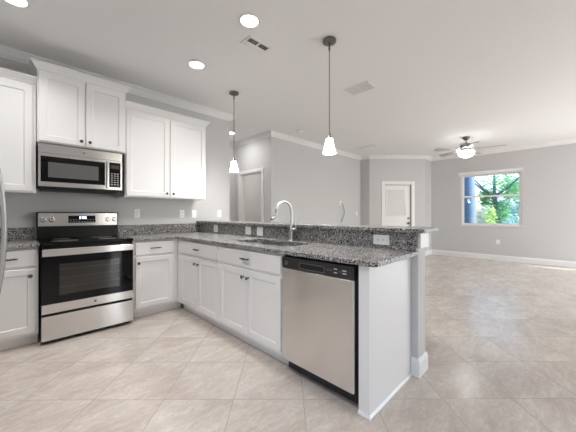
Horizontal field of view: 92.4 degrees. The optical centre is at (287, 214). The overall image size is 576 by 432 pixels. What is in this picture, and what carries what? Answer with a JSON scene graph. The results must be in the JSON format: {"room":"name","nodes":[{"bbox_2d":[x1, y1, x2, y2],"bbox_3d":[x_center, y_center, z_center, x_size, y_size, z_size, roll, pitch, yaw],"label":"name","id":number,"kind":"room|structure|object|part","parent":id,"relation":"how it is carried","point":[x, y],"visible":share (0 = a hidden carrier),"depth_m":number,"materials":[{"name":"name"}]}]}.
{"room":"kitchen","nodes":[
{"label":"kitchen","id":0,"kind":"room"},
{"bbox_2d":[0,57,229,239],"bbox_3d":[-2.293,-0.238,3.426,0.120,2.840,3.600,0,0,45],"label":"wall","id":1,"kind":"structure","parent":0,"point":[22,209],"depth_m":3.78,"materials":[{"name":"grey paint"}]},
{"bbox_2d":[0,227,34,240],"bbox_3d":[-3.052,0.203,2.557,0.020,0.128,1.047,0,0,45],"label":"backsplash","id":2,"kind":"structure","parent":1,"relation":"attached to","point":[26,233],"depth_m":2.84,"materials":[{"name":"grey stone"}]},
{"bbox_2d":[0,67,37,194],"bbox_3d":[-2.919,-0.766,2.438,0.378,1.121,1.116,0,0,45],"label":"upper cabinet","id":3,"kind":"object","parent":1,"relation":"attached to","point":[17,89],"visible":0.87,"depth_m":2.60,"materials":[{"name":"white paint"}]},
{"bbox_3d":[-2.919,-1.294,2.438,0.378,0.066,1.116,0,0,45],"label":"crown","id":4,"kind":"part","parent":3,"relation":"part of","materials":[{"name":"white paint"}]},
{"bbox_2d":[28,57,130,154],"bbox_3d":[-2.274,-1.090,3.057,0.423,0.774,0.863,0,0,45],"label":"upper cabinet","id":5,"kind":"object","parent":1,"relation":"attached to","point":[76,109],"visible":0.91,"depth_m":2.89,"materials":[{"name":"white paint"}]},
{"bbox_3d":[-2.285,-1.052,2.802,0.019,0.671,0.366,0,0,45],"label":"door","id":6,"kind":"part","parent":5,"relation":"part of","materials":[{"name":"white paint"}]},
{"bbox_2d":[36,143,121,193],"bbox_3d":[-2.280,-0.466,3.039,0.434,0.445,0.715,0,0,45],"label":"microwave","id":7,"kind":"object","parent":5,"relation":"attached to","point":[58,168],"visible":0.98,"depth_m":2.88,"materials":[{"name":"silver metal"}]},
{"bbox_3d":[-2.208,-0.443,2.863,0.020,0.250,0.530,0,0,45],"label":"door glass","id":8,"kind":"part","parent":7,"relation":"part of","materials":[{"name":"black glass"}]},
{"bbox_3d":[-1.990,-0.436,3.049,0.034,0.297,0.018,0,0,45],"label":"handle","id":9,"kind":"part","parent":7,"relation":"part of","materials":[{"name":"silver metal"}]},
{"bbox_3d":[-2.274,-1.444,3.057,0.423,0.066,0.863,0,0,45],"label":"crown","id":10,"kind":"part","parent":5,"relation":"part of","materials":[{"name":"white paint"}]},
{"bbox_3d":[-2.020,-1.052,3.069,0.019,0.671,0.366,0,0,45],"label":"door","id":11,"kind":"part","parent":5,"relation":"part of","materials":[{"name":"white paint"}]},
{"bbox_2d":[0,45,236,120],"bbox_3d":[0.691,-1.611,0.612,8.320,0.092,3.562,0,0,45],"label":"trim","id":12,"kind":"structure","parent":1,"relation":"attached to","point":[6,52],"depth_m":3.63,"materials":[{"name":"white paint"}]},
{"bbox_2d":[134,209,139,217],"bbox_3d":[-1.989,-0.010,3.641,0.008,0.116,0.072,0,0,45],"label":"wall outlet","id":13,"kind":"object","parent":1,"relation":"attached to","point":[136,211],"visible":1,"depth_m":3.64,"materials":[{"name":"white plastic"}]},
{"bbox_2d":[118,223,198,234],"bbox_3d":[-1.759,0.203,3.862,0.020,0.128,1.093,0,0,45],"label":"backsplash","id":14,"kind":"structure","parent":1,"relation":"attached to","point":[187,227],"depth_m":3.80,"materials":[{"name":"grey stone"}]},
{"bbox_2d":[117,100,210,200],"bbox_3d":[-1.652,-0.766,3.716,0.378,1.121,1.141,0,0,45],"label":"upper cabinet","id":15,"kind":"object","parent":1,"relation":"attached to","point":[164,157],"visible":0.97,"depth_m":3.56,"materials":[{"name":"white paint"}]},
{"bbox_3d":[-1.728,-0.729,3.428,0.019,1.018,0.500,0,0,45],"label":"door","id":16,"kind":"part","parent":15,"relation":"part of","materials":[{"name":"white paint"}]},
{"bbox_3d":[-1.652,-1.294,3.716,0.378,0.066,1.141,0,0,45],"label":"crown","id":17,"kind":"part","parent":15,"relation":"part of","materials":[{"name":"white paint"}]},
{"bbox_3d":[-1.365,-0.729,3.794,0.019,1.018,0.500,0,0,45],"label":"door","id":18,"kind":"part","parent":15,"relation":"part of","materials":[{"name":"white paint"}]},
{"bbox_2d":[180,210,183,217],"bbox_3d":[-1.561,-0.003,4.073,0.008,0.116,0.072,0,0,45],"label":"wall outlet","id":19,"kind":"object","parent":1,"relation":"attached to","point":[181,211],"visible":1,"depth_m":4.07,"materials":[{"name":"white plastic"}]},
{"bbox_2d":[192,210,195,217],"bbox_3d":[-1.427,-0.003,4.207,0.010,0.116,0.072,0,0,45],"label":"light switch","id":20,"kind":"object","parent":1,"relation":"attached to","point":[193,211],"visible":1,"depth_m":4.20,"materials":[{"name":"white plastic"}]},
{"bbox_2d":[230,146,235,220],"bbox_3d":[-2.036,-0.238,5.704,0.120,2.840,2.440,0,0,45],"label":"wall","id":21,"kind":"structure","parent":0,"point":[232,149],"depth_m":6.38,"materials":[{"name":"grey paint"}]},
{"bbox_2d":[245,173,260,221],"bbox_3d":[-1.483,-0.238,8.365,0.120,2.840,4.600,0,0,45],"label":"wall","id":22,"kind":"structure","parent":0,"point":[252,182],"depth_m":8.68,"materials":[{"name":"grey paint"}]},
{"bbox_2d":[236,137,275,221],"bbox_3d":[-0.736,-0.238,6.049,1.240,2.840,0.120,0,0,45],"label":"wall","id":23,"kind":"structure","parent":0,"point":[261,153],"depth_m":5.72,"materials":[{"name":"grey paint"}]},
{"bbox_2d":[238,167,263,221],"bbox_3d":[-0.785,0.107,6.086,0.900,2.150,0.137,0,0,45],"label":"door frame","id":24,"kind":"structure","parent":23,"relation":"in","point":[241,175],"depth_m":6.31,"materials":[{"name":"white paint"}]},
{"bbox_2d":[0,0,575,156],"bbox_3d":[1.856,-1.708,3.750,11.320,0.100,9.900,0,0,45],"label":"ceiling","id":25,"kind":"structure","parent":0,"point":[496,73],"depth_m":2.98,"materials":[{"name":"white paint"}]},
{"bbox_2d":[4,0,30,7],"bbox_3d":[-2.102,-1.652,2.121,0.192,0.010,0.192,0,0,45],"label":"recessed light","id":26,"kind":"object","parent":25,"relation":"in","point":[19,3],"visible":1,"depth_m":2.16,"materials":[{"name":"white paint"}]},
{"bbox_2d":[187,60,205,68],"bbox_3d":[-1.011,-1.652,3.059,0.192,0.010,0.192,0,0,45],"label":"recessed light","id":27,"kind":"object","parent":25,"relation":"in","point":[196,64],"visible":1,"depth_m":3.05,"materials":[{"name":"white paint"}]},
{"bbox_2d":[229,91,238,171],"bbox_3d":[-0.737,-1.117,3.768,0.130,1.080,0.130,0,0,45],"label":"pendant light","id":28,"kind":"object","parent":25,"relation":"hanging from","point":[233,168],"visible":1,"depth_m":3.74,"materials":[{"name":"white glass"}]},
{"bbox_3d":[-0.737,-0.648,3.768,0.122,0.142,0.122,0,0,45],"label":"lamp shade","id":29,"kind":"part","parent":28,"relation":"part of","materials":[{"name":"white glass"}]},
{"bbox_2d":[238,12,260,27],"bbox_3d":[-0.330,-1.652,2.362,0.192,0.010,0.192,0,0,45],"label":"recessed light","id":30,"kind":"object","parent":25,"relation":"in","point":[246,19],"visible":1,"depth_m":2.35,"materials":[{"name":"white paint"}]},
{"bbox_2d":[240,35,271,54],"bbox_3d":[-0.310,-1.651,2.711,0.165,0.015,0.275,0,0,45],"label":"ceiling vent","id":31,"kind":"object","parent":25,"relation":"in","point":[250,42],"visible":1,"depth_m":2.70,"materials":[{"name":"white metal"}]},
{"bbox_2d":[322,36,335,154],"bbox_3d":[0.394,-1.117,2.633,0.130,1.080,0.130,0,0,45],"label":"pendant light","id":32,"kind":"object","parent":25,"relation":"hanging from","point":[329,149],"visible":1,"depth_m":2.61,"materials":[{"name":"white glass"}]},
{"bbox_3d":[0.394,-0.648,2.633,0.122,0.142,0.122,0,0,45],"label":"lamp shade","id":33,"kind":"part","parent":32,"relation":"part of","materials":[{"name":"white glass"}]},
{"bbox_3d":[0.394,-1.198,2.633,0.011,0.840,0.011,0,0,45],"label":"rod","id":34,"kind":"part","parent":32,"relation":"part of","materials":[{"name":"silver metal"}]},
{"bbox_2d":[344,81,376,95],"bbox_3d":[0.953,-1.651,3.648,0.360,0.014,0.240,0,0,45],"label":"ceiling vent","id":35,"kind":"object","parent":25,"relation":"in","point":[366,86],"visible":1,"depth_m":3.63,"materials":[{"name":"white metal"}]},
{"bbox_2d":[355,144,377,149],"bbox_3d":[1.940,-1.650,6.833,0.150,0.015,0.600,0,0,-33],"label":"ceiling vent","id":36,"kind":"object","parent":25,"relation":"in","point":[373,145],"visible":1,"depth_m":6.81,"materials":[{"name":"white paint"}]},
{"bbox_2d":[434,136,504,168],"bbox_3d":[3.876,-1.308,5.940,1.289,0.700,1.295,0,0,45],"label":"ceiling fan","id":37,"kind":"object","parent":25,"relation":"hanging from","point":[465,152],"visible":1,"depth_m":5.89,"materials":[{"name":"white glass"}]},
{"bbox_3d":[3.390,-1.385,5.950,0.485,0.037,0.130,0,0,1],"label":"blade","id":38,"kind":"part","parent":37,"relation":"part of","materials":[{"name":"grey wood"}]},
{"bbox_3d":[3.701,-1.385,6.367,0.130,0.037,0.485,0,0,-17],"label":"blade","id":39,"kind":"part","parent":37,"relation":"part of","materials":[{"name":"grey"}]},
{"bbox_3d":[3.832,-1.288,5.944,0.306,0.140,0.306,0,0,45],"label":"lamp shade","id":40,"kind":"part","parent":37,"relation":"part of","materials":[{"name":"white glass"}]},
{"bbox_3d":[3.690,-1.385,5.525,0.130,0.037,0.485,0,0,19],"label":"blade","id":41,"kind":"part","parent":37,"relation":"part of","materials":[{"name":"grey"}]},
{"bbox_2d":[0,254,575,431],"bbox_3d":[1.856,1.232,3.750,11.320,0.100,9.900,0,0,45],"label":"floor","id":42,"kind":"structure","parent":0,"point":[500,336],"depth_m":1.99,"materials":[{"name":"tile"}]},
{"bbox_2d":[0,168,6,292],"bbox_3d":[-1.895,0.302,1.298,0.910,1.760,0.808,0,0,45],"label":"refrigerator","id":43,"kind":"object","parent":42,"relation":"on","point":[3,210],"visible":1,"depth_m":1.53,"materials":[{"name":"grey"}]},
{"bbox_2d":[0,247,37,350],"bbox_3d":[-2.595,0.741,2.558,0.662,0.882,0.393,0,0,45],"label":"base cabinet","id":44,"kind":"object","parent":42,"relation":"on","point":[19,291],"visible":0.88,"depth_m":2.42,"materials":[{"name":"white paint"}]},
{"bbox_3d":[-2.393,0.768,2.359,0.019,0.567,0.355,0,0,45],"label":"door","id":45,"kind":"part","parent":44,"relation":"part of","materials":[{"name":"white paint"}]},
{"bbox_3d":[-2.393,0.388,2.359,0.019,0.144,0.355,0,0,45],"label":"drawer","id":46,"kind":"part","parent":44,"relation":"part of","materials":[{"name":"white paint"}]},
{"bbox_2d":[36,212,133,343],"bbox_3d":[-2.150,0.579,2.936,0.712,1.204,0.752,0,0,45],"label":"electric range","id":47,"kind":"object","parent":42,"relation":"on","point":[85,268],"visible":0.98,"depth_m":2.75,"materials":[{"name":"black metal"}]},
{"bbox_3d":[-2.353,0.059,3.137,0.005,0.142,0.722,0,0,45],"label":"control panel","id":48,"kind":"part","parent":47,"relation":"part of","materials":[{"name":"silver metal"}]},
{"bbox_2d":[36,235,132,245],"bbox_3d":[-2.167,0.272,2.953,0.655,0.022,0.752,0,0,45],"label":"cooktop","id":49,"kind":"object","parent":47,"relation":"in","point":[65,240],"depth_m":2.85,"materials":[{"name":"black glass"}]},
{"bbox_3d":[-1.945,0.567,2.733,0.034,0.502,0.740,0,0,45],"label":"oven door","id":50,"kind":"part","parent":47,"relation":"part of","materials":[{"name":"black glass"}]},
{"bbox_3d":[-1.946,1.035,2.734,0.033,0.222,0.740,0,0,45],"label":"drawer","id":51,"kind":"part","parent":47,"relation":"part of","materials":[{"name":"silver metal"}]},
{"bbox_3d":[-1.904,0.347,2.692,0.018,0.066,0.734,0,0,45],"label":"handle","id":52,"kind":"part","parent":47,"relation":"part of","materials":[{"name":"silver metal"}]},
{"bbox_2d":[132,239,180,318],"bbox_3d":[-1.710,0.741,3.452,0.662,0.882,0.584,0,0,45],"label":"base cabinet","id":53,"kind":"object","parent":42,"relation":"on","point":[155,262],"visible":0.85,"depth_m":3.22,"materials":[{"name":"white paint"}]},
{"bbox_3d":[-1.547,0.388,3.213,0.019,0.144,0.415,0,0,45],"label":"drawer","id":54,"kind":"part","parent":53,"relation":"part of","materials":[{"name":"white paint"}]},
{"bbox_3d":[-1.547,0.768,3.213,0.019,0.567,0.415,0,0,45],"label":"door","id":55,"kind":"part","parent":53,"relation":"part of","materials":[{"name":"white paint"}]},
{"bbox_2d":[178,239,225,330],"bbox_3d":[-0.832,0.741,3.262,0.963,0.882,0.642,0,0,45],"label":"base cabinet","id":56,"kind":"object","parent":42,"relation":"on","point":[198,262],"visible":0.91,"depth_m":2.98,"materials":[{"name":"white paint"}]},
{"bbox_3d":[-1.132,0.768,3.173,0.402,0.567,0.019,0,0,45],"label":"door","id":57,"kind":"part","parent":56,"relation":"part of","materials":[{"name":"white paint"}]},
{"bbox_3d":[-0.985,0.388,3.028,0.814,0.144,0.019,0,0,45],"label":"drawer","id":58,"kind":"part","parent":56,"relation":"part of","materials":[{"name":"white paint"}]},
{"bbox_3d":[-0.840,0.768,2.884,0.404,0.567,0.019,0,0,45],"label":"door","id":59,"kind":"part","parent":56,"relation":"part of","materials":[{"name":"white paint"}]},
{"bbox_2d":[220,245,288,364],"bbox_3d":[-0.168,0.741,2.604,0.905,0.882,0.642,0,0,45],"label":"base cabinet","id":60,"kind":"object","parent":42,"relation":"on","point":[250,280],"visible":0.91,"depth_m":2.35,"materials":[{"name":"white paint"}]},
{"bbox_3d":[-0.513,0.768,2.560,0.428,0.567,0.019,0,0,45],"label":"door","id":61,"kind":"part","parent":60,"relation":"part of","materials":[{"name":"white paint"}]},
{"bbox_3d":[-0.358,0.388,2.407,0.864,0.144,0.019,0,0,45],"label":"drawer","id":62,"kind":"part","parent":60,"relation":"part of","materials":[{"name":"white paint"}]},
{"bbox_3d":[-0.203,0.768,2.253,0.428,0.567,0.019,0,0,45],"label":"door","id":63,"kind":"part","parent":60,"relation":"part of","materials":[{"name":"white paint"}]},
{"bbox_2d":[119,232,418,266],"bbox_3d":[-0.603,0.283,2.738,3.243,0.030,1.128,0,0,45],"label":"countertop","id":64,"kind":"structure","parent":60,"relation":"on","point":[348,254],"depth_m":2.16,"materials":[{"name":"grey stone"}]},
{"bbox_2d":[249,241,297,245],"bbox_3d":[-0.163,0.398,2.660,0.801,0.200,0.386,0,0,45],"label":"sink","id":65,"kind":"object","parent":64,"relation":"in","point":[257,242],"visible":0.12,"depth_m":2.91,"materials":[{"name":"silver metal"}]},
{"bbox_3d":[-0.299,0.398,2.795,0.418,0.200,0.386,0,0,45],"label":"bowl","id":66,"kind":"part","parent":65,"relation":"part of","materials":[{"name":"silver metal"}]},
{"bbox_3d":[-0.007,0.398,2.506,0.363,0.200,0.386,0,0,45],"label":"bowl","id":67,"kind":"part","parent":65,"relation":"part of","materials":[{"name":"silver metal"}]},
{"bbox_2d":[271,200,296,240],"bbox_3d":[-0.039,0.066,2.678,0.090,0.404,0.304,0,0,45],"label":"kitchen faucet","id":68,"kind":"object","parent":64,"relation":"on","point":[292,229],"visible":1,"depth_m":2.75,"materials":[{"name":"silver metal"}]},
{"bbox_3d":[-0.037,-0.009,2.706,0.024,0.254,0.232,0,0,45],"label":"spout","id":69,"kind":"part","parent":68,"relation":"part of","materials":[{"name":"silver metal"}]},
{"bbox_2d":[282,255,358,403],"bbox_3d":[0.385,0.742,2.063,0.631,0.880,0.602,0,0,45],"label":"dishwasher","id":70,"kind":"object","parent":42,"relation":"on","point":[320,298],"visible":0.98,"depth_m":1.80,"materials":[{"name":"silver metal"}]},
{"bbox_3d":[0.185,0.354,1.869,0.613,0.081,0.041,0,0,45],"label":"control panel","id":71,"kind":"part","parent":70,"relation":"part of","materials":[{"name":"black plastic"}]},
{"bbox_3d":[0.232,1.125,1.910,0.625,0.090,0.015,0,0,45],"label":"toe panel","id":72,"kind":"part","parent":70,"relation":"part of","materials":[{"name":"black plastic"}]},
{"bbox_2d":[357,258,411,420],"bbox_3d":[0.663,0.741,1.830,0.082,0.882,0.634,0,0,45],"label":"end panel","id":73,"kind":"object","parent":42,"relation":"on","point":[385,290],"visible":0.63,"depth_m":1.72,"materials":[{"name":"white paint"}]},
{"bbox_3d":[0.659,1.171,1.826,0.082,0.021,0.622,0,0,45],"label":"shoe moulding","id":74,"kind":"part","parent":73,"relation":"part of","materials":[{"name":"white paint"}]},
{"bbox_3d":[-2.961,0.740,2.189,0.662,0.882,0.642,0,0,45],"label":"base cabinet","id":75,"kind":"object","parent":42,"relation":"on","visible":0},
{"bbox_2d":[0,239,38,248],"bbox_3d":[-2.829,0.283,2.336,0.647,0.030,1.047,0,0,45],"label":"countertop","id":76,"kind":"structure","parent":75,"relation":"on","point":[15,244],"depth_m":2.46,"materials":[{"name":"grey stone"}]},
{"bbox_2d":[276,138,360,224],"bbox_3d":[0.886,-0.238,6.892,0.120,2.840,3.360,0,0,45],"label":"wall","id":77,"kind":"structure","parent":0,"point":[314,183],"depth_m":6.60,"materials":[{"name":"grey paint"}]},
{"bbox_2d":[339,201,344,222],"bbox_3d":[1.427,-0.057,7.319,0.192,0.582,0.046,0,0,-34],"label":"cable plate","id":78,"kind":"object","parent":77,"relation":"attached to","point":[340,202],"visible":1,"depth_m":7.32,"materials":[{"name":"white plastic"}]},
{"bbox_2d":[361,159,368,224],"bbox_3d":[2.210,-0.238,8.029,0.400,2.840,0.120,0,0,45],"label":"wall","id":79,"kind":"structure","parent":0,"point":[364,163],"depth_m":7.93,"materials":[{"name":"grey paint"}]},
{"bbox_2d":[369,159,424,226],"bbox_3d":[3.111,-0.238,7.918,1.603,2.840,0.120,0,0,-1],"label":"wall","id":80,"kind":"structure","parent":0,"point":[380,170],"depth_m":7.86,"materials":[{"name":"grey paint"}]},
{"bbox_2d":[382,181,414,226],"bbox_3d":[3.127,0.124,7.908,0.945,2.114,0.137,0,0,-1],"label":"door","id":81,"kind":"structure","parent":80,"relation":"in","point":[398,197],"depth_m":7.90,"materials":[{"name":"white paint"}]},
{"bbox_2d":[387,190,404,215],"bbox_3d":[3.091,-0.331,7.923,0.535,0.746,0.019,0,0,-1],"label":"blind","id":82,"kind":"object","parent":81,"relation":"attached to","point":[395,198],"depth_m":7.92,"materials":[{"name":"white"}]},
{"bbox_3d":[3.092,-0.331,7.901,0.615,0.825,0.014,0,0,-1],"label":"lite frame","id":83,"kind":"part","parent":81,"relation":"part of","materials":[{"name":"white paint"}]},
{"bbox_2d":[411,248,424,357],"bbox_3d":[-0.154,0.659,3.197,3.238,1.046,0.150,0,0,45],"label":"wall","id":84,"kind":"structure","parent":0,"point":[417,262],"depth_m":2.03,"materials":[{"name":"grey paint"}]},
{"bbox_2d":[199,223,417,250],"bbox_3d":[-0.220,0.202,3.132,3.236,0.132,0.032,0,0,45],"label":"backsplash","id":85,"kind":"structure","parent":84,"relation":"attached to","point":[397,240],"depth_m":2.52,"materials":[{"name":"grey stone"}]},
{"bbox_2d":[246,226,250,234],"bbox_3d":[-0.485,0.196,3.367,0.105,0.105,0.008,0,0,45],"label":"wall outlet","id":86,"kind":"object","parent":85,"relation":"attached to","point":[248,228],"visible":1,"depth_m":3.36,"materials":[{"name":"white plastic"}]},
{"bbox_2d":[257,227,262,235],"bbox_3d":[-0.329,0.198,3.211,0.105,0.105,0.010,0,0,45],"label":"light switch","id":87,"kind":"object","parent":85,"relation":"attached to","point":[259,229],"visible":1,"depth_m":3.21,"materials":[{"name":"white plastic"}]},
{"bbox_2d":[373,235,388,244],"bbox_3d":[0.729,0.201,2.164,0.132,0.076,0.008,0,0,45],"label":"wall outlet","id":88,"kind":"object","parent":85,"relation":"attached to","point":[377,239],"visible":1,"depth_m":2.16,"materials":[{"name":"white plastic"}]},
{"bbox_2d":[196,221,438,232],"bbox_3d":[-0.100,0.119,3.208,3.297,0.030,0.382,0,0,45],"label":"bar","id":89,"kind":"object","parent":84,"relation":"on","point":[403,229],"visible":1,"depth_m":2.49,"materials":[{"name":"grey stone"}]},
{"bbox_2d":[411,351,427,378],"bbox_3d":[-0.142,1.115,3.185,3.235,0.134,0.180,0,0,45],"label":"baseboard","id":90,"kind":"structure","parent":84,"relation":"attached to","point":[419,366],"depth_m":2.02,"materials":[{"name":"white paint"}]},
{"bbox_2d":[418,233,428,247],"bbox_3d":[-0.135,0.192,3.191,3.238,0.111,0.168,0,0,45],"label":"trim","id":91,"kind":"structure","parent":84,"relation":"attached to","point":[423,238],"depth_m":2.03,"materials":[{"name":"white paint"}]},
{"bbox_2d":[425,159,430,250],"bbox_3d":[4.082,-0.238,8.107,0.120,2.840,0.575,0,0,45],"label":"wall","id":92,"kind":"structure","parent":0,"point":[427,162],"depth_m":8.02,"materials":[{"name":"grey paint"}]},
{"bbox_2d":[431,143,575,261],"bbox_3d":[6.759,-0.238,5.776,6.965,2.840,0.120,0,0,45],"label":"wall","id":93,"kind":"structure","parent":0,"point":[548,231],"depth_m":6.69,"materials":[{"name":"grey paint"}]},
{"bbox_2d":[230,130,575,160],"bbox_3d":[3.489,-1.611,6.136,12.064,0.092,4.261,0,0,8],"label":"trim","id":94,"kind":"structure","parent":93,"relation":"attached to","point":[270,133],"depth_m":6.62,"materials":[{"name":"white paint"}]},
{"bbox_2d":[460,172,522,226],"bbox_3d":[5.270,-0.374,7.211,1.320,1.387,0.107,0,0,45],"label":"window","id":95,"kind":"structure","parent":93,"relation":"in","point":[520,173],"depth_m":7.09,"materials":[{"name":"white paint"}]},
{"bbox_2d":[459,167,522,196],"bbox_3d":[5.209,-0.807,7.174,1.355,0.648,0.068,0,0,45],"label":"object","id":96,"kind":"object","parent":95,"relation":"attached to","point":[510,170],"visible":1,"depth_m":7.14,"materials":[{"name":"white paint"}]},
{"bbox_3d":[5.210,-1.097,7.175,1.355,0.068,0.065,0,0,45],"label":"head rail","id":97,"kind":"part","parent":96,"relation":"part of","materials":[{"name":"white paint"}]},
{"bbox_3d":[5.270,0.308,7.211,1.320,0.022,0.107,0,0,45],"label":"sill","id":98,"kind":"part","parent":95,"relation":"part of","materials":[{"name":"white paint"}]},
{"bbox_2d":[425,250,575,267],"bbox_3d":[5.417,1.115,6.538,4.444,0.134,0.686,0,0,45],"label":"baseboard","id":99,"kind":"structure","parent":93,"relation":"attached to","point":[429,252],"depth_m":6.94,"materials":[{"name":"white paint"}]},
{"label":"outside","id":100,"kind":"structure","parent":0,"visible":0},
{"bbox_3d":[16.260,1.482,18.520,45.000,0.100,30.800,0,0,45],"label":"ground","id":101,"kind":"structure","parent":100,"visible":0},
{"bbox_2d":[464,177,475,222],"bbox_3d":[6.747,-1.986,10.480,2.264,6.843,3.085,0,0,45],"label":"column","id":102,"kind":"structure","parent":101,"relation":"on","point":[469,182],"depth_m":10.25,"materials":[{"name":"blue"}]},
{"bbox_2d":[481,205,498,223],"bbox_3d":[7.695,0.549,10.535,0.605,1.795,0.583,0,0,-10],"label":"shrub","id":103,"kind":"object","parent":101,"relation":"on","point":[493,209],"visible":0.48,"depth_m":10.47,"materials":[{"name":"green plant"}]},
{"bbox_2d":[475,174,518,223],"bbox_3d":[8.780,-0.291,11.543,2.257,3.464,1.457,0,0,32],"label":"tree","id":104,"kind":"object","parent":101,"relation":"on","point":[497,205],"visible":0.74,"depth_m":11.55,"materials":[{"name":"green plant"}]},
{"bbox_2d":[476,175,518,223],"bbox_3d":[15.947,-0.590,17.974,6.272,4.357,2.187,0,0,45],"label":"tree","id":105,"kind":"object","parent":101,"relation":"on","point":[506,201],"visible":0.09,"depth_m":18.97,"materials":[{"name":"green plant"}]},
{"bbox_2d":[502,173,518,223],"bbox_3d":[11.304,-0.357,12.707,2.595,3.601,2.016,0,0,45],"label":"tree","id":106,"kind":"object","parent":101,"relation":"on","point":[518,173],"visible":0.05,"depth_m":13.08,"materials":[{"name":"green plant"}]},
{"bbox_2d":[503,214,518,223],"bbox_3d":[8.536,0.713,10.399,1.026,1.471,0.753,0,0,45],"label":"shrub","id":107,"kind":"object","parent":101,"relation":"on","point":[504,222],"visible":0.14,"depth_m":10.45,"materials":[{"name":"blue plant"}]}
]}

